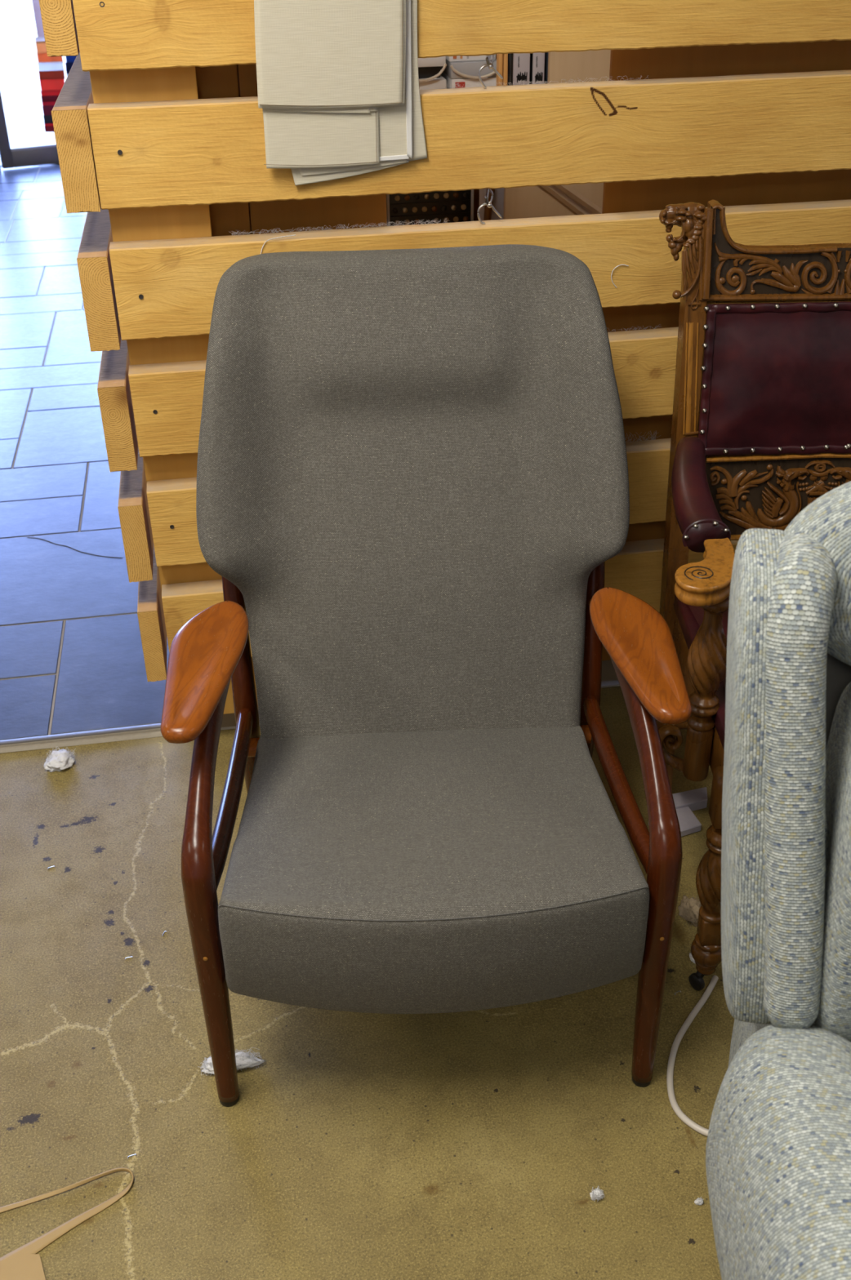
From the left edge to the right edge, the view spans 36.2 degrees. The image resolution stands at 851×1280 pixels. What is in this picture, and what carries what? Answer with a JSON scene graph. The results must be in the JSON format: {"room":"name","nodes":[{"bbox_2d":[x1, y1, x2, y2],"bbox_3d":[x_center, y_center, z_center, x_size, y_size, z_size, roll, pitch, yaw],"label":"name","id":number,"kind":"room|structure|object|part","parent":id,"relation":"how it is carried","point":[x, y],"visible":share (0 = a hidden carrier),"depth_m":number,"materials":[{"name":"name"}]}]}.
{"room":"upholstery workshop","nodes":[
{"label":"upholstery workshop","id":0,"kind":"room"},
{"bbox_2d":[0,160,734,1279],"bbox_3d":[-0.487,-0.350,3.612,6.800,0.043,11.500,-6,32,-8],"label":"floor","id":1,"kind":"structure","parent":0,"point":[471,1144],"depth_m":1.98,"materials":[{"name":"concrete"}]},
{"bbox_2d":[0,1253,45,1279],"bbox_3d":[-0.532,0.826,1.649,0.128,0.002,0.101,-6,32,-8],"label":"leather offcut","id":2,"kind":"object","parent":1,"relation":"on","point":[22,1266],"visible":1,"depth_m":1.68,"materials":[{"name":"beige leather"}]},
{"bbox_2d":[43,746,75,772],"bbox_3d":[-0.733,0.238,2.607,0.062,0.028,0.067,-6,32,-8],"label":"tuft","id":3,"kind":"object","parent":1,"relation":"on","point":[61,759],"visible":1,"depth_m":2.60,"materials":[{"name":"white fabric"}]},
{"bbox_2d":[0,1167,133,1261],"bbox_3d":[-0.519,0.766,1.749,0.245,0.007,0.115,-26,39,-35],"label":"leather offcut","id":4,"kind":"object","parent":1,"relation":"on","point":[37,1245],"visible":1,"depth_m":1.75,"materials":[{"name":"beige leather"}]},
{"bbox_2d":[200,1047,266,1075],"bbox_3d":[-0.290,0.630,1.951,0.102,0.023,0.038,-6,32,-8],"label":"tuft","id":5,"kind":"object","parent":1,"relation":"on","point":[243,1060],"visible":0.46,"depth_m":1.94,"materials":[{"name":"white fabric"}]},
{"bbox_2d":[160,244,691,1106],"bbox_3d":[-0.007,0.049,1.925,0.696,1.034,0.877,-2,31,-2],"label":"chair","id":6,"kind":"object","parent":1,"relation":"on","point":[412,494],"visible":1,"depth_m":1.97,"materials":[{"name":"grey fabric"}]},
{"bbox_3d":[-0.298,0.038,1.766,0.105,0.041,0.314,-2,31,-2],"label":"armrest","id":7,"kind":"part","parent":6,"relation":"part of","materials":[{"name":"brown wood"}]},
{"bbox_3d":[-0.286,0.343,1.835,0.043,0.611,0.308,-1,31,1],"label":"leg","id":8,"kind":"part","parent":6,"relation":"part of","materials":[{"name":"brown wood"}]},
{"bbox_3d":[-0.288,0.223,1.933,0.030,0.104,0.503,-2,31,-1],"label":"rail","id":9,"kind":"part","parent":6,"relation":"part of","materials":[{"name":"brown wood"}]},
{"bbox_3d":[-0.298,0.029,2.199,0.063,0.781,0.190,-2,31,-2],"label":"leg","id":10,"kind":"part","parent":6,"relation":"part of","materials":[{"name":"brown wood"}]},
{"bbox_3d":[-0.020,-0.207,2.065,0.655,0.740,0.371,-2,31,-2],"label":"backrest","id":11,"kind":"part","parent":6,"relation":"part of","materials":[{"name":"grey fabric"}]},
{"bbox_3d":[-0.010,0.168,2.177,0.572,0.031,0.032,-2,31,-2],"label":"cross rail","id":12,"kind":"part","parent":6,"relation":"part of","materials":[{"name":"grey fabric"}]},
{"bbox_3d":[0.003,0.279,1.889,0.560,0.214,0.574,-2,31,-2],"label":"seat","id":13,"kind":"part","parent":6,"relation":"part of","materials":[{"name":"grey fabric"}]},
{"bbox_3d":[0.265,0.009,2.215,0.063,0.781,0.190,-2,31,-2],"label":"leg","id":14,"kind":"part","parent":6,"relation":"part of","materials":[{"name":"brown wood"}]},
{"bbox_3d":[0.285,0.202,1.950,0.030,0.104,0.503,-3,31,-2],"label":"rail","id":15,"kind":"part","parent":6,"relation":"part of","materials":[{"name":"brown wood"}]},
{"bbox_3d":[0.291,0.016,1.783,0.105,0.041,0.314,-2,31,-2],"label":"armrest","id":16,"kind":"part","parent":6,"relation":"part of","materials":[{"name":"brown wood"}]},
{"bbox_3d":[0.298,0.322,1.853,0.043,0.611,0.308,-4,31,-4],"label":"leg","id":17,"kind":"part","parent":6,"relation":"part of","materials":[{"name":"brown wood"}]},
{"bbox_2d":[38,0,850,727],"bbox_3d":[0.263,-0.969,3.031,1.953,1.620,1.702,-6,32,-8],"label":"wall","id":18,"kind":"structure","parent":1,"relation":"on","point":[744,106],"depth_m":2.13,"materials":[{"name":"wood"}]},
{"bbox_3d":[-0.432,-0.522,2.246,0.161,1.548,0.048,-6,32,-8],"label":"post","id":19,"kind":"part","parent":18,"relation":"part of","materials":[{"name":"brown wood"}]},
{"bbox_3d":[-0.342,-0.911,2.067,0.083,0.700,0.012,-6,32,-8],"label":"backing panel","id":20,"kind":"part","parent":18,"relation":"part of","materials":[{"name":"brown wood"}]},
{"bbox_3d":[-0.304,-0.928,2.094,0.060,0.700,0.038,-6,32,-8],"label":"post","id":21,"kind":"part","parent":18,"relation":"part of","materials":[{"name":"brown wood"}]},
{"bbox_2d":[260,234,295,253],"bbox_3d":[-0.240,-0.643,2.119,0.060,0.030,0.001,-6,32,-8],"label":"thread","id":22,"kind":"object","parent":18,"relation":"attached to","point":[295,234],"visible":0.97,"depth_m":2.11,"materials":[{"name":"fabric"}]},
{"bbox_3d":[-0.185,-0.927,2.088,0.231,0.700,0.012,-6,32,-8],"label":"backing panel","id":23,"kind":"part","parent":18,"relation":"part of","materials":[{"name":"brown wood"}]},
{"bbox_2d":[253,0,426,185],"bbox_3d":[-0.134,-0.894,2.016,0.263,0.348,0.105,-6,32,-8],"label":"folded cloth","id":24,"kind":"object","parent":18,"relation":"hanging from","point":[338,90],"visible":1,"depth_m":1.99,"materials":[{"name":"fabric"}]},
{"bbox_3d":[0.420,0.034,2.865,1.890,0.072,0.134,-6,32,-8],"label":"sill","id":25,"kind":"part","parent":18,"relation":"part of","materials":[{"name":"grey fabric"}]},
{"bbox_2d":[476,188,502,224],"bbox_3d":[0.107,-0.723,2.171,0.043,0.059,0.009,-6,32,-8],"label":"wire hook","id":26,"kind":"object","parent":18,"relation":"on","point":[489,205],"visible":1,"depth_m":2.17,"materials":[{"name":"metal"}]},
{"bbox_2d":[478,54,502,88],"bbox_3d":[0.103,-0.904,2.061,0.041,0.058,0.009,-6,32,-8],"label":"wire hook","id":27,"kind":"object","parent":18,"relation":"on","point":[490,65],"visible":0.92,"depth_m":2.06,"materials":[{"name":"metal"}]},
{"bbox_2d":[610,264,628,287],"bbox_3d":[0.334,-0.627,2.243,0.030,0.040,0.001,-6,32,-8],"label":"thread","id":28,"kind":"object","parent":18,"relation":"attached to","point":[620,264],"visible":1,"depth_m":2.23,"materials":[{"name":"fabric"}]},
{"bbox_3d":[0.492,-0.332,2.580,1.750,0.845,0.012,-6,32,-8],"label":"backing panel","id":29,"kind":"part","parent":18,"relation":"part of","materials":[{"name":"brown wood"}]},
{"bbox_3d":[0.825,-1.029,2.226,1.049,0.700,0.012,-6,32,-8],"label":"backing panel","id":30,"kind":"part","parent":18,"relation":"part of","materials":[{"name":"brown wood"}]},
{"bbox_2d":[473,53,507,221],"bbox_3d":[0.150,-0.968,2.944,0.636,1.688,0.390,-6,32,-8],"label":"storage shelf","id":31,"kind":"object","parent":1,"relation":"on","point":[501,59],"depth_m":2.66,"materials":[{"name":"brown wood"}]},
{"bbox_2d":[386,189,473,226],"bbox_3d":[-0.007,-0.979,2.921,0.191,0.190,0.225,-6,32,-8],"label":"parts organiser","id":32,"kind":"object","parent":31,"relation":"on","point":[451,206],"visible":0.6,"depth_m":2.82,"materials":[{"name":"black plastic"}]},
{"bbox_3d":[-0.065,-0.926,2.812,0.012,0.012,0.005,-6,32,-8],"label":"knob","id":33,"kind":"part","parent":32,"relation":"part of","materials":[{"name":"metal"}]},
{"bbox_3d":[-0.060,-0.949,2.799,0.012,0.012,0.005,-6,32,-8],"label":"knob","id":34,"kind":"part","parent":32,"relation":"part of","materials":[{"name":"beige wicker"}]},
{"bbox_3d":[-0.044,-0.928,2.815,0.012,0.012,0.005,-6,32,-8],"label":"knob","id":35,"kind":"part","parent":32,"relation":"part of","materials":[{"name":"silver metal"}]},
{"bbox_3d":[-0.040,-0.907,2.828,0.012,0.012,0.005,-6,32,-8],"label":"knob","id":36,"kind":"part","parent":32,"relation":"part of","materials":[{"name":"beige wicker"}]},
{"bbox_3d":[-0.039,-0.951,2.802,0.012,0.012,0.005,-6,32,-8],"label":"knob","id":37,"kind":"part","parent":32,"relation":"part of","materials":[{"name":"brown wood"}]},
{"bbox_3d":[-0.023,-0.930,2.817,0.012,0.012,0.005,-6,32,-8],"label":"knob","id":38,"kind":"part","parent":32,"relation":"part of","materials":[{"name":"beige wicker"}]},
{"bbox_3d":[-0.018,-0.953,2.805,0.012,0.012,0.005,-6,32,-8],"label":"knob","id":39,"kind":"part","parent":32,"relation":"part of","materials":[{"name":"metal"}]},
{"bbox_3d":[-0.002,-0.932,2.820,0.012,0.012,0.005,-6,32,-8],"label":"knob","id":40,"kind":"part","parent":32,"relation":"part of","materials":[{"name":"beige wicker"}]},
{"bbox_3d":[0.003,-0.911,2.834,0.012,0.012,0.005,-6,32,-8],"label":"knob","id":41,"kind":"part","parent":32,"relation":"part of","materials":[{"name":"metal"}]},
{"bbox_3d":[0.003,-0.956,2.807,0.012,0.012,0.005,-6,32,-8],"label":"knob","id":42,"kind":"part","parent":32,"relation":"part of","materials":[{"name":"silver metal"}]},
{"bbox_3d":[0.019,-0.935,2.823,0.012,0.012,0.005,-6,32,-8],"label":"knob","id":43,"kind":"part","parent":32,"relation":"part of","materials":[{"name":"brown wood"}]},
{"bbox_3d":[0.024,-0.958,2.810,0.012,0.012,0.005,-6,32,-8],"label":"knob","id":44,"kind":"part","parent":32,"relation":"part of","materials":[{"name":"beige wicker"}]},
{"bbox_3d":[0.041,-0.937,2.826,0.012,0.012,0.005,-6,32,-8],"label":"knob","id":45,"kind":"part","parent":32,"relation":"part of","materials":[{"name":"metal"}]},
{"bbox_3d":[0.045,-0.916,2.840,0.012,0.012,0.005,-6,32,-8],"label":"knob","id":46,"kind":"part","parent":32,"relation":"part of","materials":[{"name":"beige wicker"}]},
{"bbox_3d":[0.045,-0.960,2.813,0.012,0.012,0.005,-6,32,-8],"label":"knob","id":47,"kind":"part","parent":32,"relation":"part of","materials":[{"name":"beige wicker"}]},
{"bbox_3d":[0.062,-0.939,2.829,0.012,0.012,0.005,-6,32,-8],"label":"knob","id":48,"kind":"part","parent":32,"relation":"part of","materials":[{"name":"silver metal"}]},
{"bbox_3d":[0.067,-0.918,2.843,0.012,0.012,0.005,-6,32,-8],"label":"knob","id":49,"kind":"part","parent":32,"relation":"part of","materials":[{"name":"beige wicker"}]},
{"bbox_3d":[0.066,-0.962,2.816,0.012,0.012,0.005,-6,32,-8],"label":"knob","id":50,"kind":"part","parent":32,"relation":"part of","materials":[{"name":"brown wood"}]},
{"bbox_3d":[0.083,-0.941,2.832,0.012,0.012,0.005,-6,32,-8],"label":"knob","id":51,"kind":"part","parent":32,"relation":"part of","materials":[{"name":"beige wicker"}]},
{"bbox_3d":[0.088,-0.920,2.846,0.012,0.012,0.005,-6,32,-8],"label":"knob","id":52,"kind":"part","parent":32,"relation":"part of","materials":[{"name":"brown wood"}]},
{"bbox_3d":[0.087,-0.964,2.819,0.012,0.012,0.005,-6,32,-8],"label":"knob","id":53,"kind":"part","parent":32,"relation":"part of","materials":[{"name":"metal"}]},
{"bbox_2d":[418,75,446,89],"bbox_3d":[-0.014,-1.184,2.800,0.081,0.066,0.220,-6,32,-8],"label":"carton","id":54,"kind":"object","parent":31,"relation":"on","point":[437,82],"visible":0.14,"depth_m":2.70,"materials":[{"name":"cardboard"}]},
{"bbox_2d":[417,66,439,78],"bbox_3d":[-0.017,-1.228,2.784,0.065,0.024,0.200,-6,32,-8],"label":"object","id":55,"kind":"object","parent":54,"relation":"on","point":[423,72],"visible":0.26,"depth_m":2.70,"materials":[{"name":"plastic"}]},
{"bbox_2d":[417,56,445,66],"bbox_3d":[-0.015,-1.244,2.764,0.079,0.024,0.220,-6,32,-8],"label":"carton","id":56,"kind":"object","parent":55,"relation":"on","point":[434,61],"visible":0.16,"depth_m":2.67,"materials":[{"name":"cardboard"}]},
{"bbox_2d":[418,63,446,82],"bbox_3d":[0.003,-1.165,2.675,0.084,0.034,0.005,-6,32,-8],"label":"cable","id":57,"kind":"object","parent":54,"relation":"on","point":[445,64],"visible":0.79,"depth_m":2.68,"materials":[{"name":"plastic"}]},
{"bbox_2d":[440,71,496,88],"bbox_3d":[0.088,-1.194,2.813,0.106,0.066,0.222,-6,32,-8],"label":"carton","id":58,"kind":"object","parent":31,"relation":"on","point":[460,82],"visible":0.2,"depth_m":2.71,"materials":[{"name":"cardboard"}]},
{"bbox_2d":[440,58,496,78],"bbox_3d":[0.088,-1.231,2.780,0.106,0.031,0.200,-6,32,-8],"label":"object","id":59,"kind":"object","parent":58,"relation":"on","point":[468,68],"visible":0.38,"depth_m":2.69,"materials":[{"name":"plastic"}]},
{"bbox_2d":[445,53,495,62],"bbox_3d":[0.081,-1.260,2.772,0.099,0.027,0.202,-6,32,-8],"label":"box","id":60,"kind":"object","parent":59,"relation":"on","point":[459,58],"visible":0.27,"depth_m":2.69,"materials":[{"name":"white cardboard"}]},
{"bbox_2d":[449,64,495,79],"bbox_3d":[0.103,-1.174,2.689,0.107,0.029,0.005,-6,32,-8],"label":"cable","id":61,"kind":"object","parent":59,"relation":"attached to","point":[455,71],"visible":0.85,"depth_m":2.69,"materials":[{"name":"plastic"}]},
{"bbox_3d":[0.136,-0.881,2.777,0.025,0.165,0.018,-6,32,-8],"label":"furniture foot","id":62,"kind":"part","parent":31,"relation":"part of","materials":[{"name":"brown wood"}]},
{"bbox_2d":[479,187,503,220],"bbox_3d":[0.147,-0.927,2.772,0.067,0.250,0.007,-6,32,-8],"label":"folder","id":63,"kind":"object","parent":31,"relation":"on","point":[498,200],"visible":0.04,"depth_m":2.77,"materials":[{"name":"grey cardboard"}]},
{"bbox_2d":[495,53,529,85],"bbox_3d":[0.175,-1.289,2.737,0.040,0.304,0.242,-6,32,-8],"label":"ring binder","id":64,"kind":"object","parent":31,"relation":"on","point":[518,64],"visible":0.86,"depth_m":2.67,"materials":[{"name":"black plastic"}]},
{"bbox_2d":[528,52,544,84],"bbox_3d":[0.212,-1.293,2.742,0.026,0.304,0.242,-6,32,-8],"label":"ring binder","id":65,"kind":"object","parent":31,"relation":"on","point":[536,60],"visible":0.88,"depth_m":2.68,"materials":[{"name":"black plastic"}]},
{"bbox_2d":[543,52,548,83],"bbox_3d":[0.232,-1.283,2.753,0.005,0.274,0.240,-6,32,-8],"label":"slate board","id":66,"kind":"object","parent":31,"relation":"on","point":[545,72],"visible":0.02,"depth_m":2.69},
{"bbox_2d":[503,182,603,219],"bbox_3d":[0.277,-0.579,2.935,0.214,1.028,0.016,-6,32,-8],"label":"plywood sheet","id":67,"kind":"object","parent":1,"relation":"on","point":[527,202],"visible":0.02,"depth_m":2.72,"materials":[{"name":"beige wood"}]},
{"bbox_2d":[540,185,590,214],"bbox_3d":[0.839,-0.620,3.000,1.342,1.011,0.016,-6,32,-8],"label":"batten","id":68,"kind":"object","parent":1,"relation":"on","point":[551,189],"visible":0.02,"depth_m":2.71,"materials":[{"name":"brown wood"}]},
{"bbox_2d":[554,185,602,213],"bbox_3d":[0.923,-0.620,2.993,1.468,1.014,0.016,-6,32,-8],"label":"batten","id":69,"kind":"object","parent":1,"relation":"on","point":[566,189],"visible":0.02,"depth_m":2.69,"materials":[{"name":"brown wood"}]},
{"bbox_2d":[546,49,610,83],"bbox_3d":[0.329,-0.835,2.815,0.153,1.588,0.016,-6,32,-8],"label":"plywood sheet","id":70,"kind":"object","parent":1,"relation":"on","point":[578,66],"visible":0.02,"depth_m":2.61,"materials":[{"name":"beige wood"}]},
{"bbox_2d":[589,1186,604,1202],"bbox_3d":[0.231,0.745,1.753,0.019,0.015,0.019,-6,32,-8],"label":"tuft","id":71,"kind":"object","parent":1,"relation":"on","point":[597,1193],"visible":1,"depth_m":1.75,"materials":[{"name":"white fabric"}]},
{"bbox_2d":[675,806,701,836],"bbox_3d":[0.471,0.335,2.421,0.066,0.015,0.081,-6,32,-8],"label":"foam offcut","id":72,"kind":"object","parent":1,"relation":"on","point":[689,824],"visible":0.44,"depth_m":2.40,"materials":[{"name":"white plastic"}]},
{"bbox_2d":[677,895,701,929],"bbox_3d":[0.456,0.456,2.203,0.050,0.035,0.069,-6,32,-8],"label":"tuft","id":73,"kind":"object","parent":1,"relation":"on","point":[688,909],"visible":0.66,"depth_m":2.20,"materials":[{"name":"beige fabric"}]},
{"bbox_2d":[671,786,707,811],"bbox_3d":[0.495,0.306,2.462,0.097,0.021,0.039,-10,32,-14],"label":"foam offcut","id":74,"kind":"object","parent":1,"relation":"on","point":[695,799],"visible":0.58,"depth_m":2.45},
{"bbox_2d":[688,952,694,963],"bbox_3d":[0.441,0.517,2.127,0.022,0.010,0.022,10,33,17],"label":"tuft","id":75,"kind":"object","parent":1,"relation":"on","point":[691,959],"visible":0.16,"depth_m":2.12,"materials":[{"name":"white fabric"}]},
{"bbox_2d":[666,975,718,1136],"bbox_3d":[0.405,0.618,1.962,0.082,0.009,0.312,4,32,8],"label":"cable","id":76,"kind":"object","parent":1,"relation":"on","point":[669,1075],"visible":0.94,"depth_m":1.94,"materials":[{"name":"plastic"}]},
{"bbox_2d":[693,1197,703,1205],"bbox_3d":[0.366,0.751,1.745,0.013,0.008,0.009,-6,32,-8],"label":"tuft","id":77,"kind":"object","parent":1,"relation":"on","point":[699,1202],"visible":1,"depth_m":1.74,"materials":[{"name":"white fabric"}]},
{"bbox_2d":[655,200,850,991],"bbox_3d":[0.671,-0.068,2.052,0.646,1.081,0.665,-1,31,0],"label":"carved armchair","id":78,"kind":"object","parent":1,"relation":"on","point":[761,428],"visible":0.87,"depth_m":2.10,"materials":[{"name":"brown wood"}]},
{"bbox_3d":[0.438,-0.186,2.268,0.038,1.043,0.170,-1,31,0],"label":"post","id":79,"kind":"part","parent":78,"relation":"part of","materials":[{"name":"brown wood"}]},
{"bbox_3d":[0.411,-0.580,2.063,0.007,0.079,0.015,-12,33,-18],"label":"moulding","id":80,"kind":"part","parent":78,"relation":"part of","materials":[{"name":"brown wood"}]},
{"bbox_3d":[0.444,-0.344,2.170,0.024,0.008,0.004,-1,31,0],"label":"moulding","id":81,"kind":"part","parent":78,"relation":"part of","materials":[{"name":"brown wood"}]},
{"bbox_3d":[0.430,-0.537,2.082,0.019,0.006,0.004,-1,31,0],"label":"moulding","id":82,"kind":"part","parent":78,"relation":"part of","materials":[{"name":"brown wood"}]},
{"bbox_3d":[0.453,0.097,2.101,0.030,0.086,0.458,-1,31,0],"label":"seat rail","id":83,"kind":"part","parent":78,"relation":"part of","materials":[{"name":"brown wood"}]},
{"bbox_3d":[0.673,0.045,2.040,0.480,0.060,0.512,-1,31,0],"label":"leather seat","id":84,"kind":"part","parent":78,"relation":"part of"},
{"bbox_3d":[0.437,-0.586,2.061,0.007,0.093,0.019,-18,35,-26],"label":"moulding","id":85,"kind":"part","parent":78,"relation":"part of","materials":[{"name":"brown wood"}]},
{"bbox_3d":[0.444,-0.608,2.048,0.015,0.137,0.029,-7,32,-9],"label":"moulding","id":86,"kind":"part","parent":78,"relation":"part of","materials":[{"name":"brown wood"}]},
{"bbox_3d":[0.441,0.328,1.949,0.063,0.323,0.062,-1,31,0],"label":"leg","id":87,"kind":"part","parent":78,"relation":"part of","materials":[{"name":"brown wood"}]},
{"bbox_3d":[0.625,-0.179,2.248,0.206,0.010,0.011,-1,31,0],"label":"rail moulding","id":88,"kind":"part","parent":78,"relation":"part of","materials":[{"name":"brown wood"}]},
{"bbox_3d":[0.577,-0.307,2.189,0.210,0.015,0.011,-1,31,0],"label":"rail moulding","id":89,"kind":"part","parent":78,"relation":"part of","materials":[{"name":"brown wood"}]},
{"bbox_3d":[0.667,-0.252,2.233,0.432,0.152,0.042,-1,31,0],"label":"rail","id":90,"kind":"part","parent":78,"relation":"part of","materials":[{"name":"brown wood"}]},
{"bbox_3d":[0.661,-0.613,2.054,0.430,0.150,0.028,-1,31,0],"label":"crest moulding","id":91,"kind":"part","parent":78,"relation":"part of","materials":[{"name":"brown wood"}]},
{"bbox_3d":[0.660,-0.623,2.069,0.429,0.146,0.046,-1,31,0],"label":"crest rail","id":92,"kind":"part","parent":78,"relation":"part of","materials":[{"name":"brown wood"}]},
{"bbox_3d":[0.756,-0.311,2.190,0.210,0.015,0.011,-1,31,0],"label":"rail moulding","id":93,"kind":"part","parent":78,"relation":"part of","materials":[{"name":"brown wood"}]},
{"bbox_2d":[705,481,850,1279],"bbox_3d":[0.687,0.461,1.157,0.916,1.104,0.911,5,32,9],"label":"armchair","id":94,"kind":"object","parent":1,"relation":"on","point":[778,1149],"visible":1,"depth_m":1.19,"materials":[{"name":"grey fabric"}]},
{"bbox_3d":[0.419,0.560,1.529,0.103,0.462,0.480,5,32,9],"label":"panel","id":95,"kind":"part","parent":94,"relation":"part of","materials":[{"name":"grey fabric"}]},
{"bbox_3d":[0.373,0.613,1.131,0.188,0.365,0.583,-2,31,-1],"label":"arm","id":96,"kind":"part","parent":94,"relation":"part of"},
{"bbox_2d":[783,481,850,666],"bbox_3d":[0.729,-0.039,1.178,0.812,0.271,0.214,5,32,9],"label":"pillow","id":97,"kind":"object","parent":94,"relation":"on","point":[817,540],"depth_m":1.17,"materials":[{"name":"grey fabric"}]},
{"bbox_3d":[-1.945,-3.334,7.092,0.330,1.500,0.110,-6,32,-8],"label":"rack","id":98,"kind":"object","parent":1,"relation":"on","visible":0},
{"bbox_2d":[31,0,44,36],"bbox_3d":[-2.063,-3.389,7.022,0.100,0.253,0.004,-6,32,-8],"label":"swatch","id":99,"kind":"object","parent":98,"relation":"hanging from","point":[35,3],"visible":0.44,"depth_m":7.03,"materials":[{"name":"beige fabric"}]},
{"bbox_2d":[35,36,44,41],"bbox_3d":[-2.054,-3.269,7.092,0.138,0.031,0.004,-6,32,-8],"label":"swatch","id":100,"kind":"object","parent":98,"relation":"hanging from","point":[37,38],"visible":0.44,"depth_m":7.08,"materials":[{"name":"white fabric"}]},
{"bbox_2d":[35,40,46,53],"bbox_3d":[-2.056,-3.235,7.107,0.134,0.061,0.004,-6,32,-8],"label":"swatch","id":101,"kind":"object","parent":98,"relation":"hanging from","point":[40,46],"visible":0.44,"depth_m":7.10,"materials":[{"name":"brown fabric"}]},
{"bbox_2d":[42,105,53,115],"bbox_3d":[-2.067,-2.957,7.277,0.138,0.059,0.004,-6,32,-8],"label":"swatch","id":102,"kind":"object","parent":98,"relation":"hanging from","point":[46,109],"visible":0.48,"depth_m":7.26,"materials":[{"name":"red fabric"}]},
{"bbox_2d":[43,115,53,124],"bbox_3d":[-2.066,-2.918,7.295,0.141,0.043,0.004,-6,32,-8],"label":"swatch","id":103,"kind":"object","parent":98,"relation":"hanging from","point":[47,118],"visible":0.44,"depth_m":7.29,"materials":[{"name":"grey fabric"}]},
{"bbox_2d":[44,123,53,126],"bbox_3d":[-2.068,-2.898,7.317,0.143,0.032,0.004,-6,32,-8],"label":"swatch","id":104,"kind":"object","parent":98,"relation":"hanging from","point":[45,124],"visible":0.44,"depth_m":7.31,"materials":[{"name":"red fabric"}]},
{"bbox_2d":[41,101,55,105],"bbox_3d":[-2.065,-2.993,7.260,0.141,0.036,0.004,-6,32,-8],"label":"swatch","id":105,"kind":"object","parent":98,"relation":"hanging from","point":[52,103],"visible":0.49,"depth_m":7.25,"materials":[{"name":"red fabric"}]},
{"bbox_2d":[44,125,53,132],"bbox_3d":[-2.068,-2.876,7.325,0.143,0.032,0.004,-6,32,-8],"label":"swatch","id":106,"kind":"object","parent":98,"relation":"hanging from","point":[48,128],"visible":0.44,"depth_m":7.32,"materials":[{"name":"red fabric"}]},
{"bbox_2d":[36,53,62,62],"bbox_3d":[-2.059,-3.195,7.140,0.135,0.056,0.004,-6,32,-8],"label":"swatch","id":107,"kind":"object","parent":98,"relation":"hanging from","point":[41,57],"visible":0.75,"depth_m":7.14,"materials":[{"name":"orange fabric"}]},
{"bbox_2d":[40,95,58,102],"bbox_3d":[-2.062,-3.011,7.241,0.142,0.031,0.004,-6,32,-8],"label":"swatch","id":108,"kind":"object","parent":98,"relation":"hanging from","point":[46,98],"visible":0.56,"depth_m":7.24,"materials":[{"name":"red fabric"}]},
{"bbox_2d":[40,89,61,96],"bbox_3d":[-2.063,-3.034,7.231,0.140,0.036,0.004,-6,32,-8],"label":"swatch","id":109,"kind":"object","parent":98,"relation":"hanging from","point":[51,92],"visible":0.56,"depth_m":7.22,"materials":[{"name":"red fabric"}]},
{"bbox_2d":[37,61,64,71],"bbox_3d":[-2.059,-3.152,7.161,0.137,0.049,0.004,-6,32,-8],"label":"swatch","id":110,"kind":"object","parent":98,"relation":"hanging from","point":[42,66],"visible":1,"depth_m":7.16,"materials":[{"name":"white fabric"}]},
{"bbox_2d":[39,79,64,90],"bbox_3d":[-2.064,-3.076,7.211,0.134,0.072,0.004,-6,32,-8],"label":"swatch","id":111,"kind":"object","parent":98,"relation":"hanging from","point":[46,84],"visible":0.76,"depth_m":7.21,"materials":[{"name":"red fabric"}]},
{"bbox_2d":[38,70,65,79],"bbox_3d":[-2.059,-3.115,7.179,0.138,0.044,0.004,-6,32,-8],"label":"swatch","id":112,"kind":"object","parent":98,"relation":"hanging from","point":[55,74],"visible":1,"depth_m":7.18,"materials":[{"name":"brown fabric"}]},
{"bbox_2d":[65,66,71,74],"bbox_3d":[-1.924,-3.144,7.188,0.117,0.034,0.004,-6,32,-8],"label":"swatch","id":113,"kind":"object","parent":98,"relation":"hanging from","point":[68,69],"visible":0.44,"depth_m":7.18,"materials":[{"name":"blue fabric"}]},
{"bbox_2d":[65,62,73,67],"bbox_3d":[-1.924,-3.168,7.178,0.117,0.032,0.004,-6,32,-8],"label":"swatch","id":114,"kind":"object","parent":98,"relation":"hanging from","point":[67,64],"visible":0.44,"depth_m":7.17,"materials":[{"name":"blue fabric"}]},
{"bbox_2d":[65,55,76,62],"bbox_3d":[-1.930,-3.248,7.133,0.097,0.158,0.004,-6,32,-8],"label":"swatch","id":115,"kind":"object","parent":98,"relation":"hanging from","point":[68,59],"visible":0.2,"depth_m":7.16,"materials":[{"name":"blue fabric"}]},
{"bbox_3d":[-2.527,-3.651,6.969,0.098,2.188,0.080,-6,32,-8],"label":"trim","id":116,"kind":"structure","parent":0,"visible":0},
{"bbox_2d":[0,0,66,168],"bbox_3d":[-2.031,-3.752,7.150,0.950,2.142,0.099,-15,34,-22],"label":"door","id":117,"kind":"structure","parent":116,"relation":"attached to","point":[24,141],"depth_m":7.41,"materials":[{"name":"grey metal"}]},
{"bbox_3d":[-2.026,-2.888,7.702,0.826,0.090,0.045,-15,34,-22],"label":"rail","id":118,"kind":"part","parent":117,"relation":"part of","materials":[{"name":"grey metal"}]}
]}

